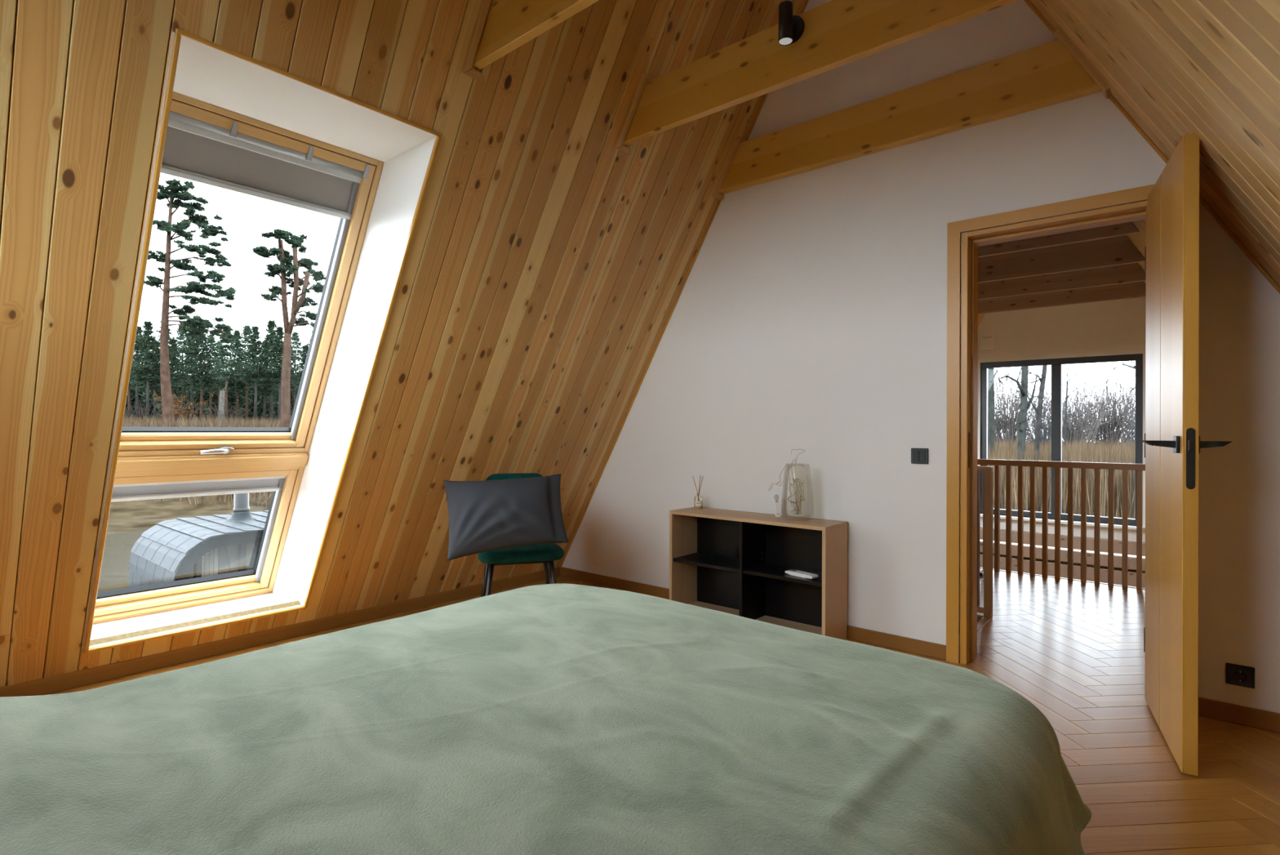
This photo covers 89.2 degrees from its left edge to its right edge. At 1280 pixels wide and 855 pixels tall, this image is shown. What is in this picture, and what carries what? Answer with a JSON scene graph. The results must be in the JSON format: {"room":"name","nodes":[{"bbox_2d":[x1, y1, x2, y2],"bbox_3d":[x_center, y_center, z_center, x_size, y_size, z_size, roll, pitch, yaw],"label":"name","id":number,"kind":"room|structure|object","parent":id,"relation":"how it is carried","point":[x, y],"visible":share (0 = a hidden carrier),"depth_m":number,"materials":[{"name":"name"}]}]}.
{"room":"attic bedroom","nodes":[
{"label":"attic bedroom","id":0,"kind":"room"},
{"bbox_2d":[0,0,985,687],"bbox_3d":[0.469,0.390,5.619,4.079,7.009,10.700,0,0,40],"label":"wall","id":1,"kind":"structure","parent":0,"point":[548,263],"depth_m":2.88,"materials":[{"name":"brown wood"}]},
{"bbox_2d":[82,27,441,653],"bbox_3d":[-1.766,-0.139,2.843,1.753,2.197,0.914,0,0,40],"label":"window","id":2,"kind":"structure","parent":1,"relation":"in","point":[232,120],"depth_m":2.90,"materials":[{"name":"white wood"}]},
{"bbox_2d":[0,566,559,697],"bbox_3d":[-1.928,1.074,3.326,0.022,0.071,4.110,0,0,40],"label":"baseboard","id":3,"kind":"structure","parent":1,"relation":"attached to","point":[48,685],"depth_m":3.22,"materials":[{"name":"brown wood"}]},
{"bbox_2d":[461,0,599,83],"bbox_3d":[0.075,-1.555,1.977,1.952,0.320,0.106,0,0,40],"label":"tie beam","id":4,"kind":"structure","parent":1,"relation":"attached to","point":[501,27],"depth_m":2.44,"materials":[{"name":"brown wood"}]},
{"bbox_2d":[46,566,1279,854],"bbox_3d":[0.654,1.241,2.672,5.060,0.254,6.640,0,0,40],"label":"floor","id":5,"kind":"structure","parent":0,"point":[1122,766],"depth_m":2.43,"materials":[{"name":"brown wood"}]},
{"bbox_2d":[477,472,564,596],"bbox_3d":[-0.653,0.689,3.503,0.440,0.855,0.465,0,0,-16],"label":"chair","id":6,"kind":"object","parent":5,"relation":"on","point":[545,553],"visible":0.4,"depth_m":3.32,"materials":[{"name":"fabric"}]},
{"bbox_2d":[443,473,568,560],"bbox_3d":[-0.665,0.434,3.200,0.618,0.390,0.229,0,0,-10],"label":"pillow","id":7,"kind":"object","parent":6,"relation":"on","point":[486,515],"visible":1,"depth_m":3.14,"materials":[{"name":"grey fabric"}]},
{"bbox_2d":[669,506,847,639],"bbox_3d":[0.636,0.808,3.650,0.980,0.624,0.272,0,0,40],"label":"shelf unit","id":8,"kind":"object","parent":5,"relation":"on","point":[731,562],"visible":0.83,"depth_m":3.65,"materials":[{"name":"brown wood"}]},
{"bbox_2d":[692,475,703,508],"bbox_3d":[0.353,0.393,3.931,0.056,0.204,0.054,0,0,40],"label":"reed diffuser","id":9,"kind":"object","parent":8,"relation":"on","point":[698,504],"visible":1,"depth_m":3.91,"materials":[{"name":"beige glass"}]},
{"bbox_2d":[773,493,780,516],"bbox_3d":[0.761,0.434,3.602,0.034,0.125,0.026,0,0,-3],"label":"spray bottle","id":10,"kind":"object","parent":8,"relation":"on","point":[777,509],"visible":1,"depth_m":3.59,"materials":[{"name":"white plastic"}]},
{"bbox_2d":[768,448,804,515],"bbox_3d":[0.834,0.307,3.514,0.205,0.380,0.186,0,0,40],"label":"dried flowers","id":11,"kind":"object","parent":8,"relation":"on","point":[802,483],"visible":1,"depth_m":3.51,"materials":[{"name":"white plant"}]},
{"bbox_2d":[784,569,817,578],"bbox_3d":[0.846,0.768,3.403,0.052,0.022,0.179,0,0,-38],"label":"book","id":12,"kind":"object","parent":8,"relation":"on","point":[793,572],"visible":1,"depth_m":3.38,"materials":[{"name":"white paper"}]},
{"bbox_2d":[979,569,983,575],"bbox_3d":[2.587,1.116,5.006,0.120,0.029,0.100,0,0,40],"label":"box","id":13,"kind":"object","parent":5,"relation":"on","point":[981,571],"visible":0.2,"depth_m":4.95,"materials":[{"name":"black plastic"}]},
{"bbox_2d":[977,465,993,617],"bbox_3d":[1.315,0.677,4.496,2.019,0.895,0.048,0,0,40],"label":"stair railing","id":14,"kind":"object","parent":5,"relation":"on","point":[987,609],"visible":0.07,"depth_m":3.84,"materials":[{"name":"brown wood"}]},
{"bbox_2d":[977,458,1145,590],"bbox_3d":[2.750,0.692,5.156,3.760,0.880,0.055,0,0,40],"label":"landing railing","id":15,"kind":"object","parent":5,"relation":"on","point":[1020,464],"visible":0.3,"depth_m":4.78,"materials":[{"name":"brown wood"}]},
{"bbox_3d":[-0.434,0.611,1.112,1.705,1.000,2.185,0,0,40],"label":"bed","id":16,"kind":"object","parent":5,"relation":"on","visible":0,"materials":[{"name":"light sage green cloth"}]},
{"bbox_2d":[0,583,1091,854],"bbox_3d":[-0.405,0.676,1.164,1.891,0.329,2.369,0,0,40],"label":"blanket","id":17,"kind":"object","parent":16,"relation":"on","point":[548,718],"visible":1,"depth_m":1.11,"materials":[{"name":"green fabric"}]},
{"bbox_2d":[561,0,1279,713],"bbox_3d":[1.282,-0.982,3.411,4.860,4.208,0.140,0,0,40],"label":"wall","id":18,"kind":"structure","parent":0,"point":[809,314],"depth_m":3.33,"materials":[{"name":"white paint"}]},
{"bbox_2d":[560,0,808,566],"bbox_3d":[0.309,-0.981,4.132,2.387,4.125,0.012,0,0,40],"label":"trim","id":19,"kind":"structure","parent":18,"relation":"attached to","point":[806,1],"depth_m":4.27,"materials":[{"name":"brown wood"}]},
{"bbox_2d":[560,566,946,660],"bbox_3d":[0.440,1.085,4.008,2.720,0.070,0.016,0,0,40],"label":"baseboard","id":20,"kind":"structure","parent":18,"relation":"attached to","point":[922,647],"depth_m":3.40,"materials":[{"name":"brown wood"}]},
{"bbox_2d":[711,28,1111,200],"bbox_3d":[1.210,-1.547,3.324,1.952,0.320,0.095,0,0,40],"label":"tie beam","id":21,"kind":"structure","parent":18,"relation":"attached to","point":[1055,72],"depth_m":3.17,"materials":[{"name":"brown wood"}]},
{"bbox_2d":[911,448,928,463],"bbox_3d":[1.385,0.141,3.217,0.081,0.077,0.014,0,0,40],"label":"light switch","id":22,"kind":"object","parent":18,"relation":"attached to","point":[918,455],"visible":1,"depth_m":3.21,"materials":[{"name":"black plastic"}]},
{"bbox_2d":[946,133,1233,775],"bbox_3d":[1.887,0.069,2.671,0.630,2.108,1.174,0,0,-15],"label":"door","id":23,"kind":"structure","parent":18,"relation":"in","point":[1170,206],"depth_m":2.44,"materials":[{"name":"brown wood"}]},
{"bbox_2d":[1023,0,1279,293],"bbox_3d":[2.158,-0.977,2.573,2.387,4.125,0.012,0,0,40],"label":"trim","id":24,"kind":"structure","parent":18,"relation":"attached to","point":[1029,4],"depth_m":2.54,"materials":[{"name":"brown wood"}]},
{"bbox_2d":[1198,696,1279,733],"bbox_3d":[2.588,1.090,2.197,1.190,0.070,0.016,0,0,40],"label":"baseboard","id":25,"kind":"structure","parent":18,"relation":"attached to","point":[1263,719],"depth_m":2.46,"materials":[{"name":"brown wood"}]},
{"bbox_2d":[1226,662,1254,688],"bbox_3d":[2.276,0.942,2.461,0.081,0.079,0.014,0,0,40],"label":"wall socket","id":26,"kind":"object","parent":18,"relation":"attached to","point":[1236,674],"visible":1,"depth_m":2.46,"materials":[{"name":"black plastic"}]},
{"bbox_2d":[977,297,1146,587],"bbox_3d":[5.376,0.420,8.271,8.035,6.958,0.280,0,0,40],"label":"wall","id":27,"kind":"structure","parent":0,"point":[1117,326],"depth_m":8.17,"materials":[{"name":"white paint"}]},
{"bbox_2d":[980,333,994,349],"bbox_3d":[4.694,-1.157,8.769,0.160,0.190,0.049,0,0,40],"label":"wall box","id":28,"kind":"object","parent":27,"relation":"attached to","point":[987,341],"visible":1,"depth_m":8.75,"materials":[{"name":"white plastic"}]},
{"bbox_2d":[980,353,1142,529],"bbox_3d":[5.325,0.164,8.308,1.763,2.100,0.210,0,0,40],"label":"window","id":29,"kind":"structure","parent":27,"relation":"in","point":[1056,363],"depth_m":8.32,"materials":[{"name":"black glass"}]},
{"bbox_2d":[1028,0,1279,286],"bbox_3d":[3.592,0.397,2.986,4.079,7.009,10.700,0,0,40],"label":"sloped ceiling","id":30,"kind":"structure","parent":0,"point":[1210,69],"depth_m":1.90,"materials":[{"name":"brown wood"}]},
{"bbox_2d":[614,0,1017,155],"bbox_3d":[0.653,-1.551,2.663,1.952,0.320,0.106,0,0,40],"label":"tie beam","id":31,"kind":"structure","parent":30,"relation":"attached to","point":[836,33],"depth_m":2.69,"materials":[{"name":"brown wood"}]},
{"bbox_2d":[777,0,804,45],"bbox_3d":[0.597,-1.624,2.622,0.104,0.148,0.094,0,0,40],"label":"spotlight","id":32,"kind":"object","parent":31,"relation":"attached to","point":[791,28],"visible":1,"depth_m":2.59,"materials":[{"name":"black metal"}]},
{"bbox_2d":[977,221,1140,257],"bbox_3d":[2.891,-1.540,5.318,1.916,0.253,0.045,0,0,40],"label":"tie beam","id":33,"kind":"structure","parent":30,"relation":"attached to","point":[1128,228],"depth_m":5.00,"materials":[{"name":"brown wood"}]},
{"bbox_2d":[977,235,1145,283],"bbox_3d":[3.555,-1.536,6.105,1.916,0.253,0.045,0,0,40],"label":"tie beam","id":34,"kind":"structure","parent":30,"relation":"attached to","point":[1120,250],"depth_m":5.87,"materials":[{"name":"brown wood"}]},
{"bbox_2d":[977,262,1146,299],"bbox_3d":[4.135,-1.532,6.793,1.916,0.253,0.045,0,0,40],"label":"tie beam","id":35,"kind":"structure","parent":30,"relation":"attached to","point":[1134,272],"depth_m":6.61,"materials":[{"name":"brown wood"}]},
{"bbox_2d":[977,280,1146,313],"bbox_3d":[4.747,-1.528,7.520,1.916,0.253,0.045,0,0,40],"label":"tie beam","id":36,"kind":"structure","parent":30,"relation":"attached to","point":[1136,289],"depth_m":7.41,"materials":[{"name":"brown wood"}]},
{"label":"outside","id":37,"kind":"structure","parent":0,"visible":0},
{"bbox_2d":[106,491,271,533],"bbox_3d":[-97.790,1.538,108.583,230.500,4.798,320.000,0,0,40],"label":"dry grass field","id":38,"kind":"structure","parent":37,"point":[128,516],"depth_m":28.22,"materials":[{"name":"beige plant"}]},
{"bbox_2d":[129,355,138,381],"bbox_3d":[-50.389,-4.691,62.692,3.202,10.136,3.178,0,0,-29],"label":"conifer","id":39,"kind":"object","parent":38,"relation":"on","point":[132,372],"visible":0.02,"depth_m":63.29,"materials":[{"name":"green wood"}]},
{"bbox_2d":[127,351,142,417],"bbox_3d":[-54.201,-4.234,68.430,2.886,9.134,2.864,0,0,-35],"label":"conifer","id":40,"kind":"object","parent":38,"relation":"on","point":[131,386],"visible":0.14,"depth_m":68.48,"materials":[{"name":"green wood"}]},
{"bbox_2d":[131,325,151,418],"bbox_3d":[-57.981,-5.784,74.935,3.705,12.146,3.711,0,0,14],"label":"conifer","id":41,"kind":"object","parent":38,"relation":"on","point":[139,328],"visible":0.28,"depth_m":74.84,"materials":[{"name":"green plant"}]},
{"bbox_2d":[129,320,160,421],"bbox_3d":[-47.222,-4.945,62.249,3.265,10.700,3.269,0,0,33],"label":"conifer","id":42,"kind":"object","parent":38,"relation":"on","point":[148,340],"visible":0.98,"depth_m":61.97,"materials":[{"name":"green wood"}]},
{"bbox_2d":[139,340,160,418],"bbox_3d":[-51.411,-4.491,68.977,2.958,9.694,2.962,0,0,-41],"label":"conifer","id":43,"kind":"object","parent":38,"relation":"on","point":[152,382],"visible":0.23,"depth_m":68.81,"materials":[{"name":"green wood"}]},
{"bbox_2d":[124,400,176,422],"bbox_3d":[-44.940,-0.995,57.718,4.560,2.893,4.349,0,0,-10],"label":"bush","id":44,"kind":"object","parent":38,"relation":"on","point":[143,411],"visible":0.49,"depth_m":57.57,"materials":[{"name":"brown plant"}]},
{"bbox_2d":[150,320,182,386],"bbox_3d":[-55.695,-6.187,75.969,4.445,12.988,4.350,0,0,-3],"label":"conifer","id":45,"kind":"object","parent":38,"relation":"on","point":[169,329],"visible":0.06,"depth_m":75.84,"materials":[{"name":"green plant"}]},
{"bbox_2d":[152,337,191,411],"bbox_3d":[-45.133,-4.196,62.715,3.066,9.235,2.751,0,0,-25],"label":"conifer","id":46,"kind":"object","parent":38,"relation":"on","point":[174,353],"visible":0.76,"depth_m":62.55,"materials":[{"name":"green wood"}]},
{"bbox_2d":[151,392,213,421],"bbox_3d":[-37.014,-1.156,52.065,3.960,3.353,3.628,0,0,13],"label":"shrub","id":47,"kind":"object","parent":38,"relation":"on","point":[177,412],"visible":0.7,"depth_m":51.98,"materials":[{"name":"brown plant"}]},
{"bbox_2d":[168,321,199,421],"bbox_3d":[-49.004,-5.517,69.316,3.725,11.790,3.696,0,0,17],"label":"conifer","id":48,"kind":"object","parent":38,"relation":"on","point":[180,332],"visible":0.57,"depth_m":68.98,"materials":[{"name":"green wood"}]},
{"bbox_2d":[143,177,238,426],"bbox_3d":[-32.047,-8.396,46.026,5.872,18.004,7.726,0,0,-37],"label":"pine","id":49,"kind":"object","parent":38,"relation":"on","point":[178,193],"visible":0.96,"depth_m":45.81,"materials":[{"name":"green plant"}]},
{"bbox_2d":[180,323,205,420],"bbox_3d":[-51.957,-6.184,75.497,3.987,13.050,3.981,0,0,1],"label":"conifer","id":50,"kind":"object","parent":38,"relation":"on","point":[192,336],"visible":0.09,"depth_m":75.21,"materials":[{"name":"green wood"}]},
{"bbox_2d":[180,330,219,419],"bbox_3d":[-43.126,-5.030,63.603,3.343,10.934,3.536,0,0,-29],"label":"conifer","id":51,"kind":"object","parent":38,"relation":"on","point":[202,339],"visible":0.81,"depth_m":63.49,"materials":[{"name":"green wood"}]},
{"bbox_2d":[192,333,224,418],"bbox_3d":[-44.988,-4.754,68.161,3.264,10.331,3.239,0,0,29],"label":"conifer","id":52,"kind":"object","parent":38,"relation":"on","point":[214,348],"visible":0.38,"depth_m":68.25,"materials":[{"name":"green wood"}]},
{"bbox_2d":[124,372,302,423],"bbox_3d":[-58.792,-3.644,92.904,44.829,9.775,29.179,0,0,40],"label":"thicket","id":53,"kind":"object","parent":38,"relation":"on","point":[142,391],"visible":0.17,"depth_m":84.77,"materials":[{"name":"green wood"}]},
{"bbox_2d":[209,341,231,411],"bbox_3d":[-49.081,-4.922,75.713,3.339,10.570,3.314,0,0,39],"label":"conifer","id":54,"kind":"object","parent":38,"relation":"on","point":[219,384],"visible":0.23,"depth_m":75.72,"materials":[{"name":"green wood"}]},
{"bbox_2d":[189,399,255,422],"bbox_3d":[-37.037,-0.965,58.152,4.388,2.970,4.258,0,0,-13],"label":"bush","id":55,"kind":"object","parent":38,"relation":"on","point":[237,414],"visible":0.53,"depth_m":57.88,"materials":[{"name":"brown plant"}]},
{"bbox_2d":[217,382,227,424],"bbox_3d":[-32.172,-1.461,49.952,0.787,4.150,0.443,0,0,18],"label":"trunk","id":56,"kind":"object","parent":38,"relation":"on","point":[221,402],"visible":0.75,"depth_m":49.86,"materials":[{"name":"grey wood"}]},
{"bbox_2d":[209,324,248,416],"bbox_3d":[-39.681,-4.751,62.725,3.297,10.437,3.272,0,0,-16],"label":"conifer","id":57,"kind":"object","parent":38,"relation":"on","point":[224,365],"visible":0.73,"depth_m":62.59,"materials":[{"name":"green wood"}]},
{"bbox_2d":[217,328,253,422],"bbox_3d":[-43.323,-5.117,69.750,3.593,11.084,3.789,0,0,6],"label":"conifer","id":58,"kind":"object","parent":38,"relation":"on","point":[234,385],"visible":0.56,"depth_m":69.69,"materials":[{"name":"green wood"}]},
{"bbox_2d":[232,324,257,421],"bbox_3d":[-45.230,-5.744,74.418,3.852,12.286,3.881,0,0,-22],"label":"conifer","id":59,"kind":"object","parent":38,"relation":"on","point":[246,330],"visible":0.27,"depth_m":74.52,"materials":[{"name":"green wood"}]},
{"bbox_2d":[235,324,271,422],"bbox_3d":[-37.061,-4.679,62.363,3.156,10.344,3.160,0,0,-20],"label":"conifer","id":60,"kind":"object","parent":38,"relation":"on","point":[255,344],"visible":1,"depth_m":62.17,"materials":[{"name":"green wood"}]},
{"bbox_2d":[248,340,278,420],"bbox_3d":[-39.588,-4.447,68.458,2.933,9.814,3.255,0,0,-44],"label":"conifer","id":61,"kind":"object","parent":38,"relation":"on","point":[265,386],"visible":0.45,"depth_m":68.33,"materials":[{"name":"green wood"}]},
{"bbox_2d":[252,320,279,421],"bbox_3d":[-42.412,-6.034,74.606,3.947,12.919,3.941,0,0,-27],"label":"conifer","id":62,"kind":"object","parent":38,"relation":"on","point":[271,324],"visible":0.26,"depth_m":74.46,"materials":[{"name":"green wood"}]},
{"bbox_2d":[263,324,297,421],"bbox_3d":[-35.153,-4.713,63.177,3.186,10.443,3.191,0,0,11],"label":"conifer","id":63,"kind":"object","parent":38,"relation":"on","point":[278,337],"visible":0.76,"depth_m":62.85,"materials":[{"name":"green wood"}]},
{"bbox_2d":[271,338,299,394],"bbox_3d":[-37.105,-4.560,68.034,3.014,10.085,3.345,0,0,-31],"label":"conifer","id":64,"kind":"object","parent":38,"relation":"on","point":[292,352],"visible":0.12,"depth_m":68.09,"materials":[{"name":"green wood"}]},
{"bbox_2d":[249,226,325,426],"bbox_3d":[-23.484,-6.171,44.116,5.484,14.625,4.480,0,0,3],"label":"pine","id":65,"kind":"object","parent":38,"relation":"on","point":[284,256],"visible":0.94,"depth_m":43.86,"materials":[{"name":"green plant"}]},
{"bbox_2d":[290,331,304,405],"bbox_3d":[-39.905,-5.400,75.714,3.692,11.686,3.663,0,0,-35],"label":"conifer","id":66,"kind":"object","parent":38,"relation":"on","point":[295,338],"visible":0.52,"depth_m":75.45,"materials":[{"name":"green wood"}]},
{"bbox_2d":[290,343,308,395],"bbox_3d":[-32.137,-3.806,62.432,2.883,8.682,2.587,0,0,31],"label":"conifer","id":67,"kind":"object","parent":38,"relation":"on","point":[305,347],"visible":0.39,"depth_m":62.12,"materials":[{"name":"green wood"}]},
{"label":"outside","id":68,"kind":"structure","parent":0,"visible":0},
{"bbox_2d":[97,441,1031,591],"bbox_3d":[72.840,4.312,-22.188,260.000,0.300,460.000,0,0,40],"label":"ground","id":69,"kind":"structure","parent":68,"point":[114,571],"depth_m":18.95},
{"bbox_2d":[128,493,268,587],"bbox_3d":[-6.067,1.963,10.806,2.300,3.790,3.460,0,0,40],"label":"cabin","id":70,"kind":"object","parent":69,"relation":"on","point":[179,548],"visible":0.3,"depth_m":9.58,"materials":[{"name":"metal"}]},
{"bbox_2d":[122,413,284,508],"bbox_3d":[-31.083,1.284,50.986,55.012,5.272,24.584,0,0,40],"label":"dry reeds","id":71,"kind":"object","parent":69,"relation":"on","point":[240,421],"visible":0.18,"depth_m":43.66,"materials":[{"name":"beige plant"}]},
{"bbox_2d":[987,368,998,456],"bbox_3d":[16.281,-0.299,30.028,0.507,8.677,0.410,0,0,-14],"label":"bare tree","id":72,"kind":"object","parent":69,"relation":"on","point":[991,375],"visible":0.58,"depth_m":29.89,"materials":[{"name":"grey plant"}]},
{"bbox_2d":[994,383,1020,438],"bbox_3d":[37.909,-0.716,70.023,7.649,9.915,9.915,0,0,40],"label":"bush","id":73,"kind":"object","parent":69,"relation":"on","point":[997,384],"visible":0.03,"depth_m":68.86,"materials":[{"name":"grey plant"}]},
{"bbox_2d":[987,365,1051,460],"bbox_3d":[13.708,0.151,23.812,2.842,7.731,2.068,0,0,16],"label":"bare tree","id":74,"kind":"object","parent":69,"relation":"on","point":[1024,405],"visible":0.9,"depth_m":23.90,"materials":[{"name":"grey plant"}]},
{"bbox_2d":[1008,364,1051,470],"bbox_3d":[14.944,0.076,25.073,1.705,7.896,2.386,0,0,40],"label":"bare tree","id":75,"kind":"object","parent":69,"relation":"on","point":[1040,401],"visible":0.52,"depth_m":24.93,"materials":[{"name":"grey plant"}]},
{"bbox_2d":[994,365,1068,448],"bbox_3d":[34.926,-1.157,61.863,9.236,10.730,10.194,0,0,-36],"label":"bush","id":76,"kind":"object","parent":69,"relation":"on","point":[1009,432],"visible":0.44,"depth_m":61.28,"materials":[{"name":"grey plant"}]},
{"bbox_2d":[997,367,1087,448],"bbox_3d":[43.119,-1.107,69.961,9.389,10.734,8.966,0,0,40],"label":"bush","id":77,"kind":"object","parent":69,"relation":"on","point":[1042,438],"visible":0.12,"depth_m":69.34,"materials":[{"name":"grey plant"}]},
{"bbox_2d":[987,437,1135,518],"bbox_3d":[24.227,2.342,39.440,13.587,3.500,49.418,0,0,38],"label":"dry grass","id":78,"kind":"structure","parent":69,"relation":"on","point":[1104,503],"depth_m":21.94,"materials":[{"name":"beige plant"}]},
{"bbox_2d":[1027,373,1127,448],"bbox_3d":[40.107,-0.320,59.773,7.688,9.097,7.803,0,0,-1],"label":"bush","id":79,"kind":"object","parent":69,"relation":"on","point":[1070,426],"visible":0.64,"depth_m":59.19,"materials":[{"name":"grey plant"}]},
{"bbox_2d":[1062,362,1094,444],"bbox_3d":[22.997,0.147,34.033,1.253,7.857,1.801,0,0,40],"label":"bare tree","id":80,"kind":"object","parent":69,"relation":"on","point":[1067,381],"visible":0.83,"depth_m":33.97,"materials":[{"name":"grey plant"}]},
{"bbox_2d":[1048,378,1128,446],"bbox_3d":[51.104,-0.720,74.623,9.247,10.045,11.851,0,0,40],"label":"bush","id":81,"kind":"object","parent":69,"relation":"on","point":[1107,379],"visible":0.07,"depth_m":73.77,"materials":[{"name":"grey plant"}]},
{"bbox_2d":[1062,366,1135,447],"bbox_3d":[44.923,-0.918,62.096,8.712,10.343,9.314,0,0,40],"label":"bush","id":82,"kind":"object","parent":69,"relation":"on","point":[1117,434],"visible":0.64,"depth_m":61.16,"materials":[{"name":"grey plant"}]},
{"bbox_2d":[1075,371,1135,448],"bbox_3d":[50.900,-0.987,65.663,11.408,10.540,10.057,0,0,40],"label":"bush","id":83,"kind":"object","parent":69,"relation":"on","point":[1133,439],"visible":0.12,"depth_m":65.66,"materials":[{"name":"grey plant"}]},
{"bbox_2d":[1088,360,1135,391],"bbox_3d":[16.544,0.307,21.781,2.242,7.432,1.731,0,0,-29],"label":"bare tree","id":84,"kind":"object","parent":69,"relation":"on","point":[1123,364],"visible":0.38,"depth_m":21.87,"materials":[{"name":"grey plant"}]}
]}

